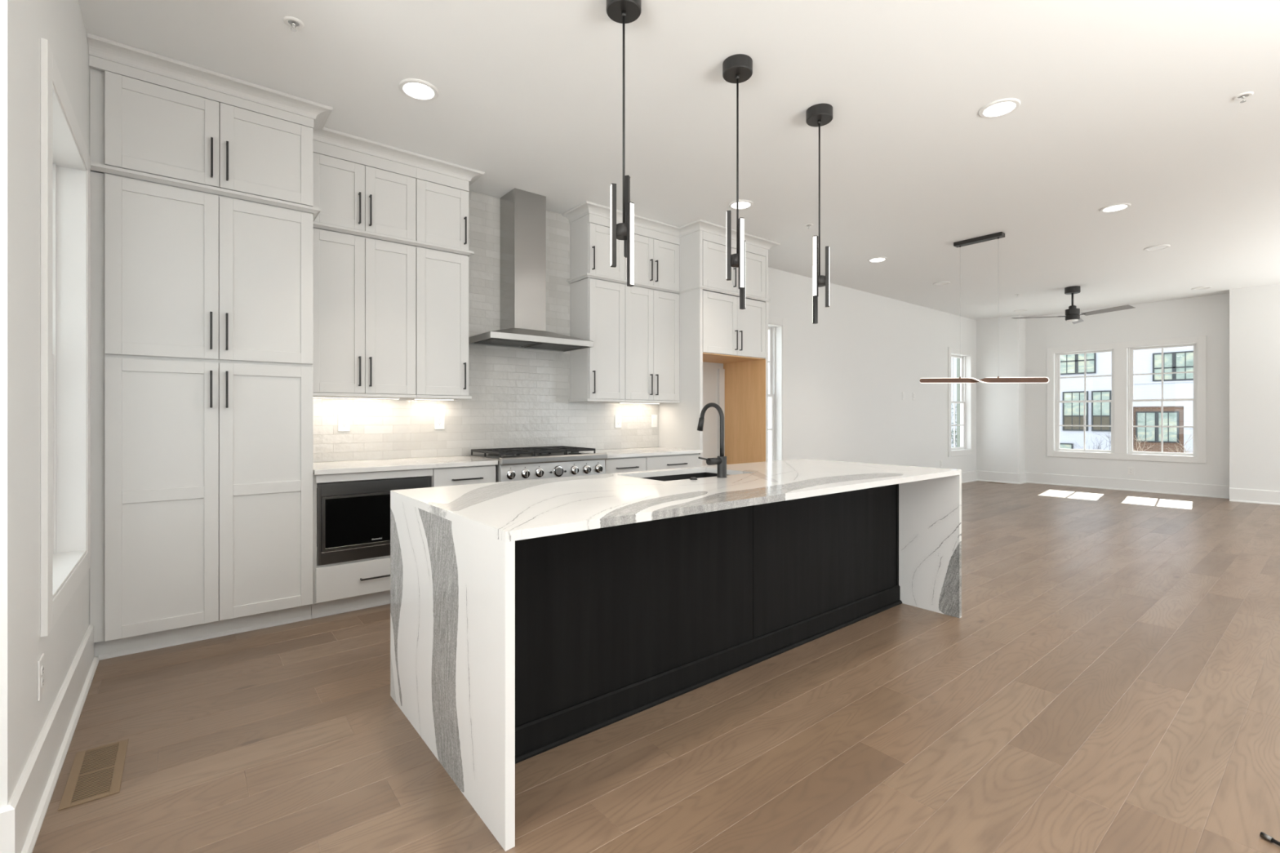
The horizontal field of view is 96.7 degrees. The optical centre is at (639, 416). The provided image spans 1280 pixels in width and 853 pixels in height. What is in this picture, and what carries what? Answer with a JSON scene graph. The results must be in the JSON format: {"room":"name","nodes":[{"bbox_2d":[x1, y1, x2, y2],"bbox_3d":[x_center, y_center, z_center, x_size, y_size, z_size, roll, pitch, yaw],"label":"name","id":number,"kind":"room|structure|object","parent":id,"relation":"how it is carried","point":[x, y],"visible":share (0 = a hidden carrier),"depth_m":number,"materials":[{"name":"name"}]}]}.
{"room":"kitchen","nodes":[
{"label":"kitchen","id":0,"kind":"room"},
{"bbox_2d":[0,0,102,806],"bbox_3d":[-2.489,-0.311,2.380,0.170,3.110,2.294,0,0,-39],"label":"wall","id":1,"kind":"structure","parent":0,"point":[23,23],"depth_m":1.69,"materials":[{"name":"white paint"}]},
{"bbox_2d":[37,653,44,701],"bbox_3d":[-1.974,0.859,1.879,0.008,0.130,0.080,0,0,-39],"label":"outlet","id":2,"kind":"object","parent":1,"relation":"attached to","point":[41,661],"visible":1,"depth_m":1.87,"materials":[{"name":"white plastic"}]},
{"bbox_2d":[41,665,44,675],"bbox_3d":[-1.972,0.839,1.881,0.002,0.033,0.033,0,0,-39],"label":"socket","id":3,"kind":"object","parent":2,"relation":"attached to","point":[42,666],"depth_m":1.88,"materials":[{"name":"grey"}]},
{"bbox_2d":[41,677,44,688],"bbox_3d":[-1.972,0.879,1.881,0.002,0.033,0.033,0,0,-39],"label":"socket","id":4,"kind":"object","parent":2,"relation":"attached to","point":[42,678],"depth_m":1.88,"materials":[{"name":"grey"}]},
{"bbox_2d":[7,624,99,852],"bbox_3d":[-2.219,1.146,2.206,0.034,0.196,1.753,0,0,-39],"label":"baseboard","id":5,"kind":"structure","parent":1,"relation":"attached to","point":[30,799],"depth_m":1.94,"materials":[{"name":"white paint"}]},
{"bbox_2d":[40,37,90,637],"bbox_3d":[-2.386,-0.261,2.266,0.188,1.984,1.104,0,0,-39],"label":"window","id":6,"kind":"structure","parent":1,"relation":"in","point":[64,156],"depth_m":2.61,"materials":[{"name":"white paint"}]},
{"bbox_2d":[102,172,976,472],"bbox_3d":[1.777,-0.311,7.367,13.063,3.110,0.170,0,0,-39],"label":"wall","id":7,"kind":"structure","parent":0,"point":[848,371],"depth_m":8.46,"materials":[{"name":"white paint"}]},
{"bbox_2d":[88,54,313,213],"bbox_3d":[-2.546,-1.533,3.377,0.984,0.538,0.662,0,0,-39],"label":"upper cabinet","id":8,"kind":"object","parent":7,"relation":"attached to","point":[141,121],"visible":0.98,"depth_m":3.10,"materials":[{"name":"white paint"}]},
{"bbox_2d":[86,32,484,185],"bbox_3d":[-2.066,-1.833,3.719,2.162,0.065,0.706,0,0,-39],"label":"crown molding","id":9,"kind":"structure","parent":8,"relation":"attached to","point":[104,48],"depth_m":3.27,"materials":[{"name":"white paint"}]},
{"bbox_2d":[312,140,416,245],"bbox_3d":[-1.982,-1.533,4.017,0.696,0.538,0.365,0,0,-39],"label":"upper cabinet","id":10,"kind":"object","parent":7,"relation":"attached to","point":[353,189],"visible":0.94,"depth_m":3.90,"materials":[{"name":"white paint"}]},
{"bbox_2d":[312,221,417,398],"bbox_3d":[-1.982,-0.700,4.017,0.696,1.132,0.365,0,0,-39],"label":"upper cabinet","id":11,"kind":"object","parent":7,"relation":"attached to","point":[365,288],"visible":0.91,"depth_m":3.90,"materials":[{"name":"white paint"}]},
{"bbox_2d":[313,395,399,399],"bbox_3d":[-2.019,-0.134,4.071,0.570,0.014,0.030,0,0,-39],"label":"light","id":12,"kind":"object","parent":11,"relation":"attached to","point":[321,397],"visible":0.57,"depth_m":4.05,"materials":[{"name":"white plastic"}]},
{"bbox_2d":[320,397,386,399],"bbox_3d":[-2.019,-0.128,4.071,0.560,0.002,0.024,0,0,-39],"label":"diffuser","id":13,"kind":"object","parent":12,"relation":"attached to","point":[321,397],"depth_m":4.08,"materials":[{"name":"white plastic"}]},
{"bbox_2d":[402,240,474,399],"bbox_3d":[-1.543,-0.700,4.369,0.426,1.132,0.365,0,0,-39],"label":"upper cabinet","id":14,"kind":"object","parent":7,"relation":"attached to","point":[442,277],"visible":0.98,"depth_m":4.24,"materials":[{"name":"white paint"}]},
{"bbox_2d":[413,397,453,399],"bbox_3d":[-1.593,-0.134,4.411,0.300,0.014,0.030,0,0,-39],"label":"light","id":15,"kind":"object","parent":14,"relation":"attached to","point":[415,398],"visible":0.96,"depth_m":4.39,"materials":[{"name":"white plastic"}]},
{"bbox_2d":[413,167,469,254],"bbox_3d":[-1.556,-1.533,4.358,0.392,0.538,0.365,0,0,-39],"label":"upper cabinet","id":16,"kind":"object","parent":7,"relation":"attached to","point":[442,200],"visible":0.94,"depth_m":4.24,"materials":[{"name":"white paint"}]},
{"bbox_2d":[313,190,658,462],"bbox_3d":[-1.085,-0.771,4.963,3.279,2.186,0.010,0,0,-39],"label":"tile backsplash","id":17,"kind":"structure","parent":7,"relation":"attached to","point":[502,377],"depth_m":4.83,"materials":[{"name":"white tile"}]},
{"bbox_2d":[337,413,350,431],"bbox_3d":[-2.136,0.044,4.112,0.080,0.130,0.008,0,0,-39],"label":"outlet","id":18,"kind":"object","parent":17,"relation":"attached to","point":[344,419],"visible":1,"depth_m":4.11,"materials":[{"name":"white plastic"}]},
{"bbox_2d":[341,417,346,422],"bbox_3d":[-2.134,0.024,4.109,0.033,0.033,0.002,0,0,-39],"label":"socket","id":19,"kind":"object","parent":18,"relation":"attached to","point":[343,419],"depth_m":4.11,"materials":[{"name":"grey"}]},
{"bbox_2d":[341,422,346,427],"bbox_3d":[-2.134,0.064,4.109,0.033,0.033,0.002,0,0,-39],"label":"socket","id":20,"kind":"object","parent":18,"relation":"attached to","point":[343,424],"depth_m":4.11,"materials":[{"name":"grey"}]},
{"bbox_2d":[434,413,444,429],"bbox_3d":[-1.598,0.039,4.542,0.080,0.130,0.008,0,0,-39],"label":"outlet","id":21,"kind":"object","parent":17,"relation":"attached to","point":[439,418],"visible":1,"depth_m":4.54,"materials":[{"name":"white plastic"}]},
{"bbox_2d":[614,414,621,427],"bbox_3d":[-0.215,0.049,5.647,0.080,0.130,0.008,0,0,-39],"label":"outlet","id":22,"kind":"object","parent":17,"relation":"attached to","point":[617,417],"visible":1,"depth_m":5.64,"materials":[{"name":"white plastic"}]},
{"bbox_2d":[651,414,657,426],"bbox_3d":[0.150,0.049,5.938,0.080,0.130,0.010,0,0,-39],"label":"light switch","id":23,"kind":"object","parent":17,"relation":"attached to","point":[654,417],"visible":1,"depth_m":5.93,"materials":[{"name":"white plastic"}]},
{"bbox_2d":[468,187,593,351],"bbox_3d":[-0.916,-1.228,4.779,0.932,1.273,0.490,0,0,-39],"label":"range hood","id":24,"kind":"object","parent":7,"relation":"attached to","point":[522,213],"visible":0.93,"depth_m":4.74,"materials":[{"name":"silver metal"}]},
{"bbox_2d":[567,272,626,401],"bbox_3d":[-0.399,-0.700,5.283,0.434,1.132,0.365,0,0,-39],"label":"upper cabinet","id":25,"kind":"object","parent":7,"relation":"attached to","point":[597,307],"visible":1,"depth_m":5.18,"materials":[{"name":"white paint"}]},
{"bbox_2d":[569,213,625,283],"bbox_3d":[-0.386,-1.533,5.293,0.400,0.538,0.365,0,0,-39],"label":"upper cabinet","id":26,"kind":"object","parent":7,"relation":"attached to","point":[589,234],"visible":0.83,"depth_m":5.15,"materials":[{"name":"white paint"}]},
{"bbox_2d":[612,280,679,403],"bbox_3d":[0.039,-0.700,5.633,0.686,1.132,0.365,0,0,-39],"label":"upper cabinet","id":27,"kind":"object","parent":7,"relation":"attached to","point":[651,316],"visible":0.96,"depth_m":5.50,"materials":[{"name":"white paint"}]},
{"bbox_2d":[618,401,660,404],"bbox_3d":[0.000,-0.134,5.685,0.500,0.014,0.030,0,0,-39],"label":"light","id":28,"kind":"object","parent":27,"relation":"attached to","point":[619,402],"visible":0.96,"depth_m":5.71,"materials":[{"name":"white plastic"}]},
{"bbox_2d":[621,225,679,293],"bbox_3d":[0.039,-1.533,5.633,0.686,0.538,0.365,0,0,-39],"label":"upper cabinet","id":29,"kind":"object","parent":7,"relation":"attached to","point":[656,254],"visible":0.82,"depth_m":5.54,"materials":[{"name":"white paint"}]},
{"bbox_2d":[561,200,780,249],"bbox_3d":[0.392,-1.833,5.697,2.295,0.065,0.707,0,0,-39],"label":"crown molding","id":30,"kind":"structure","parent":29,"relation":"attached to","point":[587,207],"depth_m":5.49,"materials":[{"name":"white paint"}]},
{"bbox_2d":[717,368,724,456],"bbox_3d":[0.937,0.349,6.567,0.085,1.790,0.028,0,0,-39],"label":"strip","id":31,"kind":"object","parent":7,"relation":"attached to","point":[721,372],"visible":0.5,"depth_m":6.55,"materials":[{"name":"white paint"}]},
{"bbox_2d":[679,284,770,363],"bbox_3d":[0.800,-0.938,6.057,1.064,0.652,0.652,0,0,-39],"label":"upper cabinet","id":32,"kind":"object","parent":7,"relation":"attached to","point":[731,334],"visible":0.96,"depth_m":5.80,"materials":[{"name":"white paint"}]},
{"bbox_2d":[702,231,765,300],"bbox_3d":[0.800,-1.533,6.057,0.951,0.538,0.652,0,0,-39],"label":"upper cabinet","id":33,"kind":"object","parent":7,"relation":"attached to","point":[714,246],"visible":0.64,"depth_m":5.78,"materials":[{"name":"white paint"}]},
{"bbox_2d":[768,315,786,461],"bbox_3d":[1.417,-0.261,7.068,1.064,1.984,0.188,0,0,-39],"label":"window","id":34,"kind":"structure","parent":7,"relation":"in","point":[777,326],"depth_m":7.32,"materials":[{"name":"white paint"}]},
{"bbox_2d":[902,391,904,399],"bbox_3d":[4.280,-0.331,9.253,0.080,0.130,0.010,0,0,-39],"label":"light switch","id":35,"kind":"object","parent":7,"relation":"attached to","point":[903,393],"visible":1,"depth_m":9.24,"materials":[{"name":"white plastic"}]},
{"bbox_2d":[947,346,973,457],"bbox_3d":[5.924,-0.261,10.671,1.064,1.984,0.188,0,0,-39],"label":"window","id":36,"kind":"structure","parent":7,"relation":"in","point":[966,357],"depth_m":10.88,"materials":[{"name":"white paint"}]},
{"bbox_2d":[961,470,977,483],"bbox_3d":[3.783,1.146,8.841,7.050,0.196,0.034,0,0,-39],"label":"baseboard","id":37,"kind":"structure","parent":7,"relation":"attached to","point":[971,476],"depth_m":10.82,"materials":[{"name":"white paint"}]},
{"bbox_2d":[32,480,1279,852],"bbox_3d":[3.164,1.269,3.528,15.350,0.050,7.560,0,0,-39],"label":"floor","id":38,"kind":"structure","parent":0,"point":[1107,679],"depth_m":2.24,"materials":[{"name":"brown wood"}]},
{"bbox_2d":[57,738,128,810],"bbox_3d":[-1.900,1.242,1.993,0.144,0.004,0.394,0,0,-39],"label":"floor vent","id":39,"kind":"object","parent":38,"relation":"in","point":[95,773],"visible":1,"depth_m":1.97,"materials":[{"name":"brown"}]},
{"bbox_2d":[89,162,320,660],"bbox_3d":[-2.533,-0.010,3.387,1.018,2.508,0.662,0,0,-39],"label":"pantry cabinet","id":40,"kind":"object","parent":38,"relation":"on","point":[202,304],"visible":0.98,"depth_m":3.11,"materials":[{"name":"white paint"}]},
{"bbox_2d":[311,468,432,618],"bbox_3d":[-1.881,0.799,3.908,0.718,0.890,0.662,0,0,-39],"label":"base cabinet","id":41,"kind":"object","parent":38,"relation":"on","point":[339,588],"visible":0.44,"depth_m":3.60,"materials":[{"name":"white paint"}]},
{"bbox_2d":[316,476,431,565],"bbox_3d":[-1.851,0.660,3.878,0.683,0.496,0.530,0,0,-39],"label":"microwave","id":42,"kind":"object","parent":41,"relation":"in","point":[353,517],"visible":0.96,"depth_m":3.60,"materials":[{"name":"grey metal"}]},
{"bbox_2d":[313,455,497,475],"bbox_3d":[-1.703,0.339,4.053,1.178,0.031,0.659,0,0,-39],"label":"countertop","id":43,"kind":"structure","parent":41,"relation":"on","point":[405,464],"depth_m":3.92,"materials":[{"name":"stone"}]},
{"bbox_2d":[431,465,495,487],"bbox_3d":[-1.421,0.799,4.276,0.459,0.890,0.662,0,0,-39],"label":"drawer","id":44,"kind":"object","parent":38,"relation":"on","point":[454,476],"visible":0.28,"depth_m":4.03,"materials":[{"name":"white paint"}]},
{"bbox_2d":[466,445,607,482],"bbox_3d":[-0.836,0.756,4.665,0.934,0.975,0.728,0,0,-39],"label":"range","id":45,"kind":"object","parent":38,"relation":"on","point":[514,464],"visible":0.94,"depth_m":4.44,"materials":[{"name":"silver metal"}]},
{"bbox_2d":[553,466,563,476],"bbox_3d":[-0.633,0.429,4.435,0.088,0.088,0.013,0,0,-39],"label":"knob","id":46,"kind":"object","parent":45,"relation":"in","point":[557,470],"depth_m":4.42,"materials":[{"name":"silver metal"}]},
{"bbox_2d":[604,456,646,473],"bbox_3d":[-0.303,0.799,5.170,0.447,0.890,0.662,0,0,-39],"label":"drawer","id":47,"kind":"object","parent":38,"relation":"on","point":[612,465],"visible":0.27,"depth_m":4.93,"materials":[{"name":"white paint"}]},
{"bbox_2d":[644,453,700,471],"bbox_3d":[0.136,0.799,5.520,0.676,0.890,0.662,0,0,-39],"label":"base cabinet","id":48,"kind":"object","parent":38,"relation":"on","point":[685,460],"visible":0.2,"depth_m":5.27,"materials":[{"name":"white paint"}]},
{"bbox_2d":[579,447,702,458],"bbox_3d":[-0.040,0.339,5.383,1.123,0.031,0.659,0,0,-39],"label":"countertop","id":49,"kind":"structure","parent":48,"relation":"on","point":[645,451],"depth_m":5.25,"materials":[{"name":"stone"}]},
{"bbox_2d":[658,230,702,466],"bbox_3d":[0.402,-0.279,5.761,0.038,3.046,0.618,0,0,-39],"label":"end panel","id":50,"kind":"object","parent":38,"relation":"on","point":[677,422],"visible":0.34,"depth_m":5.63,"materials":[{"name":"white paint"}]},
{"bbox_2d":[515,484,902,764],"bbox_3d":[0.330,0.802,3.171,2.981,0.883,0.805,0,0,-39],"label":"base cabinet","id":51,"kind":"object","parent":38,"relation":"on","point":[615,624],"visible":0.47,"depth_m":2.57,"materials":[{"name":"black wood"}]},
{"bbox_2d":[390,458,961,851],"bbox_3d":[0.440,0.787,3.033,3.043,0.914,1.164,0,0,-39],"label":"countertop","id":52,"kind":"structure","parent":51,"relation":"on","point":[452,548],"depth_m":2.15,"materials":[{"name":"stone"}]},
{"bbox_2d":[640,472,728,481],"bbox_3d":[0.273,0.470,3.281,0.751,0.218,0.451,0,0,-39],"label":"sink","id":53,"kind":"object","parent":52,"relation":"in","point":[679,477],"visible":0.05,"depth_m":3.54,"materials":[{"name":"black metal"}]},
{"bbox_2d":[689,476,697,479],"bbox_3d":[0.279,0.324,2.972,0.040,0.012,0.040,0,0,-39],"label":"switch","id":54,"kind":"object","parent":52,"relation":"on","point":[691,477],"visible":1,"depth_m":2.96,"materials":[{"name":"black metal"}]},
{"bbox_2d":[697,402,727,477],"bbox_3d":[0.336,0.127,3.097,0.202,0.405,0.212,0,0,-39],"label":"faucet","id":55,"kind":"object","parent":52,"relation":"on","point":[721,460],"visible":1,"depth_m":3.07,"materials":[{"name":"black metal"}]},
{"bbox_2d":[723,248,768,464],"bbox_3d":[1.174,-0.279,6.378,0.045,3.046,0.618,0,0,-39],"label":"end panel","id":56,"kind":"object","parent":38,"relation":"on","point":[746,383],"visible":0.39,"depth_m":6.31,"materials":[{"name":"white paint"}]},
{"bbox_2d":[1259,831,1279,845],"bbox_3d":[1.857,1.236,1.605,0.015,0.016,0.162,0,0,-14],"label":"rod","id":57,"kind":"object","parent":38,"relation":"on","point":[1266,837],"visible":1,"depth_m":1.66,"materials":[{"name":"grey metal"}]},
{"bbox_2d":[78,0,1279,319],"bbox_3d":[3.164,-1.966,3.528,15.690,0.200,7.900,0,0,-39],"label":"ceiling","id":58,"kind":"structure","parent":0,"point":[1122,101],"depth_m":3.52,"materials":[{"name":"white paint"}]},
{"bbox_2d":[283,16,304,31],"bbox_3d":[-1.640,-1.848,2.699,0.086,0.036,0.086,0,0,-39],"label":"sprinkler","id":59,"kind":"object","parent":58,"relation":"attached to","point":[295,23],"visible":1,"depth_m":2.69,"materials":[{"name":"white paint"}]},
{"bbox_2d":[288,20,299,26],"bbox_3d":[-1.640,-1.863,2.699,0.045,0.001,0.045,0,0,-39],"label":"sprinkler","id":60,"kind":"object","parent":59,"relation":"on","point":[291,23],"depth_m":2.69,"materials":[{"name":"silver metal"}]},
{"bbox_2d":[398,78,439,101],"bbox_3d":[-1.263,-1.861,3.253,0.216,0.010,0.216,0,0,-39],"label":"recessed light","id":61,"kind":"object","parent":58,"relation":"in","point":[413,88],"visible":1,"depth_m":3.24,"materials":[{"name":"white paint"}]},
{"bbox_2d":[606,0,640,286],"bbox_3d":[-0.072,-1.219,2.541,0.156,1.293,0.156,0,0,-39],"label":"pendant light","id":62,"kind":"object","parent":58,"relation":"hanging from","point":[622,11],"visible":1,"depth_m":2.52,"materials":[{"name":"black metal"}]},
{"bbox_2d":[722,53,752,309],"bbox_3d":[0.516,-1.219,3.011,0.156,1.293,0.156,0,0,-39],"label":"pendant light","id":63,"kind":"object","parent":58,"relation":"hanging from","point":[737,68],"visible":1,"depth_m":3.01,"materials":[{"name":"black metal"}]},
{"bbox_2d":[728,200,753,209],"bbox_3d":[0.888,-1.861,5.015,0.216,0.010,0.216,0,0,-39],"label":"recessed light","id":64,"kind":"object","parent":58,"relation":"in","point":[743,204],"visible":0.91,"depth_m":4.99,"materials":[{"name":"white paint"}]},
{"bbox_2d":[804,223,813,229],"bbox_3d":[1.646,-1.848,5.555,0.086,0.036,0.086,0,0,-39],"label":"sprinkler","id":65,"kind":"object","parent":58,"relation":"attached to","point":[808,225],"visible":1,"depth_m":5.54,"materials":[{"name":"white paint"}]},
{"bbox_2d":[805,103,832,324],"bbox_3d":[1.094,-1.219,3.473,0.156,1.293,0.156,0,0,-39],"label":"pendant light","id":66,"kind":"object","parent":58,"relation":"hanging from","point":[819,115],"visible":1,"depth_m":3.45,"materials":[{"name":"black metal"}]},
{"bbox_2d":[867,257,887,262],"bbox_3d":[2.822,-1.861,6.770,0.216,0.010,0.216,0,0,-39],"label":"recessed light","id":67,"kind":"object","parent":58,"relation":"in","point":[874,259],"visible":1,"depth_m":6.76,"materials":[{"name":"white paint"}]},
{"bbox_2d":[933,281,950,285],"bbox_3d":[4.227,-1.861,7.988,0.216,0.010,0.216,0,0,-39],"label":"recessed light","id":68,"kind":"object","parent":58,"relation":"in","point":[940,283],"visible":1,"depth_m":7.98,"materials":[{"name":"white paint"}]},
{"bbox_2d":[953,231,1004,247],"bbox_3d":[3.552,-1.832,5.950,0.090,0.065,0.483,0,0,-39],"label":"ceiling canopy","id":69,"kind":"object","parent":58,"relation":"hanging from","point":[979,240],"depth_m":5.93,"materials":[{"name":"black metal"}]},
{"bbox_2d":[919,376,1049,383],"bbox_3d":[3.557,-0.375,5.944,0.090,0.101,1.229,0,0,-39],"label":"linear pendant","id":70,"kind":"object","parent":58,"relation":"hanging from","point":[990,380],"depth_m":5.87,"materials":[{"name":"black metal"}]},
{"bbox_2d":[978,97,1020,118],"bbox_3d":[2.174,-1.861,3.447,0.216,0.010,0.216,0,0,-39],"label":"recessed light","id":71,"kind":"object","parent":58,"relation":"in","point":[999,108],"visible":1,"depth_m":3.43,"materials":[{"name":"white paint"}]},
{"bbox_2d":[1013,309,1027,311],"bbox_3d":[6.703,-1.861,10.032,0.216,0.010,0.216,0,0,-39],"label":"recessed light","id":72,"kind":"object","parent":58,"relation":"in","point":[1018,310],"visible":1,"depth_m":10.01,"materials":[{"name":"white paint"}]},
{"bbox_2d":[1011,285,1135,324],"bbox_3d":[6.380,-1.618,8.272,1.295,0.495,1.380,0,0,-39],"label":"ceiling fan","id":73,"kind":"object","parent":58,"relation":"hanging from","point":[1072,314],"visible":1,"depth_m":8.17,"materials":[{"name":"black metal"}]},
{"bbox_2d":[1099,203,1130,212],"bbox_3d":[4.242,-1.861,5.088,0.216,0.010,0.216,0,0,-39],"label":"recessed light","id":74,"kind":"object","parent":58,"relation":"in","point":[1118,206],"visible":1,"depth_m":5.07,"materials":[{"name":"white paint"}]},
{"bbox_2d":[1143,244,1170,250],"bbox_3d":[5.711,-1.861,6.294,0.216,0.010,0.216,0,0,-39],"label":"recessed light","id":75,"kind":"object","parent":58,"relation":"in","point":[1157,247],"visible":1,"depth_m":6.28,"materials":[{"name":"white paint"}]},
{"bbox_2d":[1191,286,1212,289],"bbox_3d":[8.159,-1.861,8.275,0.216,0.010,0.216,0,0,-39],"label":"recessed light","id":76,"kind":"object","parent":58,"relation":"in","point":[1200,287],"visible":1,"depth_m":8.27,"materials":[{"name":"white paint"}]},
{"bbox_2d":[1232,91,1253,102],"bbox_3d":[3.509,-1.848,3.314,0.086,0.036,0.086,0,0,-39],"label":"sprinkler","id":77,"kind":"object","parent":58,"relation":"attached to","point":[1245,95],"visible":1,"depth_m":3.31,"materials":[{"name":"white paint"}]},
{"bbox_2d":[976,315,1025,473],"bbox_3d":[6.954,-0.311,10.936,0.520,3.110,0.720,0,0,-39],"label":"wall","id":78,"kind":"structure","parent":0,"point":[1000,341],"depth_m":10.72,"materials":[{"name":"white paint"}]},
{"bbox_2d":[976,470,1020,484],"bbox_3d":[6.748,1.146,10.750,0.034,0.196,0.754,0,0,-39],"label":"baseboard","id":79,"kind":"structure","parent":78,"relation":"attached to","point":[985,476],"depth_m":10.73,"materials":[{"name":"white paint"}]},
{"bbox_2d":[1019,471,1026,484],"bbox_3d":[7.109,1.146,10.578,0.384,0.196,0.034,0,0,-39],"label":"baseboard","id":80,"kind":"structure","parent":78,"relation":"attached to","point":[1022,475],"depth_m":10.57,"materials":[{"name":"white paint"}]},
{"bbox_2d":[1025,293,1229,485],"bbox_3d":[8.161,-0.311,9.706,0.170,3.110,2.710,0,0,-39],"label":"wall","id":81,"kind":"structure","parent":0,"point":[1208,316],"depth_m":9.37,"materials":[{"name":"white paint"}]},
{"bbox_2d":[1053,347,1114,453],"bbox_3d":[7.856,-0.261,10.076,0.184,1.800,0.880,0,0,-39],"label":"window","id":82,"kind":"structure","parent":81,"relation":"in","point":[1056,356],"depth_m":10.17,"materials":[{"name":"white paint"}]},
{"bbox_2d":[1046,335,1206,463],"bbox_3d":[8.106,-0.261,9.624,0.018,1.984,2.084,0,0,-39],"label":"trim","id":83,"kind":"structure","parent":81,"relation":"attached to","point":[1119,347],"depth_m":9.60,"materials":[{"name":"white paint"}]},
{"bbox_2d":[1026,471,1229,498],"bbox_3d":[8.081,1.146,9.642,0.034,0.196,2.710,0,0,-39],"label":"baseboard","id":84,"kind":"structure","parent":81,"relation":"attached to","point":[1112,483],"depth_m":9.48,"materials":[{"name":"white paint"}]},
{"bbox_2d":[1128,466,1133,475],"bbox_3d":[8.199,0.914,9.515,0.008,0.130,0.080,0,0,-39],"label":"outlet","id":85,"kind":"object","parent":81,"relation":"attached to","point":[1131,469],"visible":1,"depth_m":9.51,"materials":[{"name":"white plastic"}]},
{"bbox_2d":[1125,342,1197,457],"bbox_3d":[8.495,-0.261,9.277,0.184,1.800,0.872,0,0,-39],"label":"window","id":86,"kind":"structure","parent":81,"relation":"in","point":[1130,374],"depth_m":9.31,"materials":[{"name":"white paint"}]},
{"bbox_2d":[1229,283,1279,491],"bbox_3d":[10.160,-0.311,6.925,0.520,3.110,4.130,0,0,-39],"label":"wall","id":87,"kind":"structure","parent":0,"point":[1254,311],"depth_m":8.18,"materials":[{"name":"white paint"}]},
{"bbox_2d":[1229,487,1279,505],"bbox_3d":[9.944,1.146,6.752,0.034,0.196,4.130,0,0,-39],"label":"baseboard","id":88,"kind":"structure","parent":87,"relation":"attached to","point":[1237,495],"depth_m":8.16,"materials":[{"name":"white paint"}]},
{"bbox_3d":[-2.852,-0.311,0.730,2.457,3.110,0.170,0,0,-39],"label":"wall","id":89,"kind":"structure","parent":0,"visible":0},
{"bbox_2d":[0,804,14,852],"bbox_3d":[-2.708,1.146,0.714,2.661,0.196,0.034,0,0,-39],"label":"baseboard","id":90,"kind":"structure","parent":89,"relation":"attached to","point":[7,811],"depth_m":1.53,"materials":[{"name":"white paint"}]},
{"label":"outside","id":91,"kind":"structure","parent":0,"visible":0},
{"bbox_3d":[12.499,4.544,16.394,100.000,0.200,70.000,0,0,-39],"label":"ground","id":92,"kind":"structure","parent":91,"visible":0},
{"bbox_2d":[951,404,956,447],"bbox_3d":[15.980,1.728,28.542,5.530,5.435,6.037,0,0,9],"label":"bare tree","id":93,"kind":"object","parent":92,"relation":"on","point":[951,404],"visible":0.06,"depth_m":29.61,"materials":[{"name":"grey plant"}]},
{"bbox_2d":[956,357,959,447],"bbox_3d":[6.809,1.394,12.149,0.070,6.100,0.075,0,0,-39],"label":"porch post","id":94,"kind":"object","parent":92,"relation":"on","point":[957,359],"visible":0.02,"depth_m":12.14,"materials":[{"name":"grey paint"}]},
{"bbox_2d":[951,346,1193,453],"bbox_3d":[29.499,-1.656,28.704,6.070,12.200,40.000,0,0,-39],"label":"window panes","id":95,"kind":"structure","parent":92,"relation":"on","point":[1177,359],"depth_m":29.08,"materials":[{"name":"grey"}]},
{"bbox_2d":[1071,431,1111,450],"bbox_3d":[22.736,2.483,28.117,3.301,3.926,2.699,0,0,-39],"label":"bare tree","id":96,"kind":"object","parent":92,"relation":"on","point":[1094,432],"visible":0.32,"depth_m":28.00,"materials":[{"name":"grey plant"}]},
{"bbox_2d":[1133,432,1192,453],"bbox_3d":[21.776,2.492,23.667,4.762,3.909,4.073,0,0,-39],"label":"bare tree","id":97,"kind":"object","parent":92,"relation":"on","point":[1184,451],"visible":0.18,"depth_m":24.35,"materials":[{"name":"beige plant"}]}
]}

